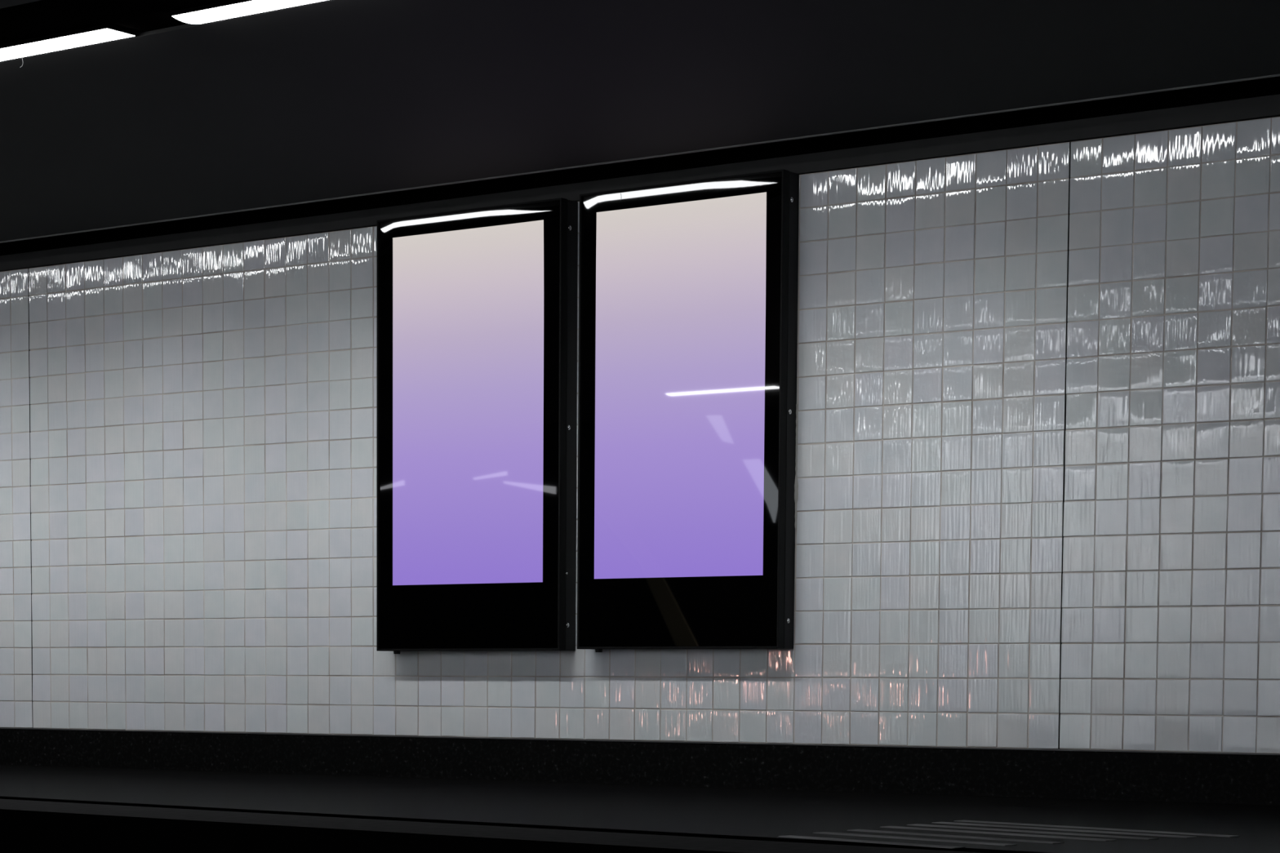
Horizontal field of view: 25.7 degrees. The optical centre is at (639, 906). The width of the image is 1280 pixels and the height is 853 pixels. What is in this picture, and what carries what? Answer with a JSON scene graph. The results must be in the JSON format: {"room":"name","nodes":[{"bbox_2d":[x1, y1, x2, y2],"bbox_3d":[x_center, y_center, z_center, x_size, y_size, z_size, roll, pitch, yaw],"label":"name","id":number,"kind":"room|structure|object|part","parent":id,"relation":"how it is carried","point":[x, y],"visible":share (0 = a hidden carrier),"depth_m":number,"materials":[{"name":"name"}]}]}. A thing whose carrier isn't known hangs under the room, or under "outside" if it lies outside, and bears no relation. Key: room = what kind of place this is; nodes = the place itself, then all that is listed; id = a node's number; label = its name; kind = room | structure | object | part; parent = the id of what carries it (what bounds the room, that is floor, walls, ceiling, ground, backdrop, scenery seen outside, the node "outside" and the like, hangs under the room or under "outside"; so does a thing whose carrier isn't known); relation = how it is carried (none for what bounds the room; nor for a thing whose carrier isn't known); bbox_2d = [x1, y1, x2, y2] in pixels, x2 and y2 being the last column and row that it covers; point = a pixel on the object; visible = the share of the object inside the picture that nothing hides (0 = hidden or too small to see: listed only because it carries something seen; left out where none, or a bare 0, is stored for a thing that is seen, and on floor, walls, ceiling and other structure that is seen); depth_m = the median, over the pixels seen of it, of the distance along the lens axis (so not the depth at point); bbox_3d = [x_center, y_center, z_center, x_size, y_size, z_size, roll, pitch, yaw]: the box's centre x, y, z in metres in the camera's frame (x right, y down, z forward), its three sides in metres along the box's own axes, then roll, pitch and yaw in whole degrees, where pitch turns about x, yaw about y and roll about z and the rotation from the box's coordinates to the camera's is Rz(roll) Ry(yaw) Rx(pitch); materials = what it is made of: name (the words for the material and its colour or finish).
{"room":"metro station","nodes":[
{"label":"metro station","id":0,"kind":"room"},
{"bbox_2d":[0,0,39,8],"bbox_3d":[-6.327,-3.452,8.200,28.000,0.088,9.500,4,5,36],"label":"structure","id":1,"kind":"structure","parent":0,"point":[3,3],"depth_m":11.24,"materials":[{"name":"black paint"}]},
{"bbox_2d":[0,116,1279,753],"bbox_3d":[-1.433,-2.152,14.340,20.400,2.550,0.124,4,5,36],"label":"wall","id":2,"kind":"structure","parent":0,"point":[202,454],"depth_m":12.52,"materials":[{"name":"white tile"}]},
{"bbox_2d":[27,268,33,716],"bbox_3d":[-3.405,-2.271,15.705,0.006,2.548,0.002,4,5,36],"label":"structure","id":3,"kind":"structure","parent":2,"relation":"attached to","point":[28,268],"depth_m":15.71,"materials":[{"name":"black metal"}]},
{"bbox_2d":[376,197,577,653],"bbox_3d":[-0.804,-2.304,13.708,1.165,2.140,0.133,4,5,36],"label":"digital display","id":4,"kind":"object","parent":2,"relation":"attached to","point":[477,308],"visible":1,"depth_m":13.63,"materials":[{"name":"black"}]},
{"bbox_2d":[0,728,1279,805],"bbox_3d":[-1.444,-0.763,14.447,20.400,0.224,0.124,4,5,36],"label":"baseboard","id":5,"kind":"structure","parent":2,"relation":"attached to","point":[1195,778],"depth_m":13.14,"materials":[{"name":"black stone"}]},
{"bbox_2d":[0,93,1279,271],"bbox_3d":[-1.426,-3.468,14.236,20.400,0.082,0.130,4,5,36],"label":"ceiling trim","id":6,"kind":"structure","parent":2,"relation":"attached to","point":[1265,106],"depth_m":12.79,"materials":[{"name":"grey paint"}]},
{"bbox_2d":[0,115,1279,271],"bbox_3d":[-1.422,-3.426,14.245,20.400,0.006,0.116,4,5,36],"label":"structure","id":7,"kind":"structure","parent":2,"relation":"attached to","point":[1273,116],"depth_m":12.33,"materials":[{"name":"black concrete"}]},
{"bbox_2d":[0,727,1279,755],"bbox_3d":[-1.450,-0.877,14.428,20.400,0.006,0.108,4,5,36],"label":"structure","id":8,"kind":"structure","parent":2,"relation":"attached to","point":[0,727],"depth_m":13.11,"materials":[{"name":"grey metal"}]},
{"bbox_2d":[577,168,799,652],"bbox_3d":[0.213,-2.245,12.967,1.156,2.138,0.132,4,5,36],"label":"digital display","id":9,"kind":"object","parent":2,"relation":"attached to","point":[688,411],"visible":1,"depth_m":12.88,"materials":[{"name":"black"}]},
{"bbox_3d":[-0.195,-1.210,13.302,0.036,0.018,0.036,4,5,36],"label":"lock knob","id":10,"kind":"part","parent":9,"relation":"part of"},
{"bbox_2d":[1057,142,1071,749],"bbox_3d":[1.799,-1.942,11.909,0.006,2.548,0.002,4,5,36],"label":"structure","id":11,"kind":"structure","parent":2,"relation":"attached to","point":[1069,142],"depth_m":11.91,"materials":[{"name":"black"}]},
{"bbox_2d":[0,0,1279,241],"bbox_3d":[-2.543,-3.645,13.370,28.000,0.365,1.985,4,5,36],"label":"ceiling","id":12,"kind":"structure","parent":0,"point":[327,99],"depth_m":11.87,"materials":[{"name":"black paint"}]},
{"bbox_2d":[0,0,228,44],"bbox_3d":[-3.324,-3.752,12.289,28.000,0.072,0.665,4,5,36],"label":"structure","id":13,"kind":"structure","parent":12,"relation":"attached to","point":[40,18],"depth_m":11.51,"materials":[{"name":"black paint"}]},
{"bbox_2d":[0,23,138,61],"bbox_3d":[-2.649,-3.682,12.082,1.224,0.028,0.178,4,5,36],"label":"ceiling lamp","id":14,"kind":"object","parent":13,"relation":"attached to","point":[103,33],"visible":1,"depth_m":11.88,"materials":[{"name":"white plastic"}]},
{"bbox_2d":[168,0,325,23],"bbox_3d":[-1.374,-3.601,11.152,1.224,0.028,0.178,4,5,36],"label":"ceiling lamp","id":15,"kind":"object","parent":13,"relation":"attached to","point":[228,9],"visible":1,"depth_m":11.31,"materials":[{"name":"white plastic"}]},
{"bbox_2d":[0,73,1279,243],"bbox_3d":[-1.957,-3.523,14.183,28.000,0.018,0.010,4,5,36],"label":"structure","id":16,"kind":"structure","parent":12,"relation":"attached to","point":[1273,75],"depth_m":12.57,"materials":[{"name":"grey metal"}]},
{"bbox_2d":[0,764,1279,852],"bbox_3d":[-3.157,-0.447,12.806,28.000,0.220,4.585,4,5,36],"label":"floor","id":17,"kind":"structure","parent":0,"point":[726,813],"depth_m":10.79,"materials":[{"name":"stone"}]},
{"bbox_2d":[778,820,1239,848],"bbox_3d":[1.019,-0.234,8.984,1.309,0.002,1.243,-3,6,-39],"label":"tactile paving","id":18,"kind":"object","parent":17,"relation":"on","point":[971,821],"visible":1,"depth_m":8.91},
{"bbox_2d":[0,75,1279,255],"bbox_3d":[-1.415,-3.776,14.225,20.400,0.534,0.100,4,5,36],"label":"ceiling trim","id":19,"kind":"structure","parent":0,"point":[1267,86],"depth_m":12.97,"materials":[{"name":"black concrete"}]},
{"bbox_3d":[-3.336,0.243,12.620,28.000,1.130,5.175,4,5,36],"label":"platform base","id":20,"kind":"object","parent":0,"visible":0},
{"bbox_2d":[0,799,977,852],"bbox_3d":[-3.786,-0.386,11.949,28.256,0.220,0.526,4,6,43],"label":"structure","id":21,"kind":"structure","parent":20,"relation":"on","point":[25,826],"depth_m":9.24,"materials":[{"name":"black concrete"}]}
]}

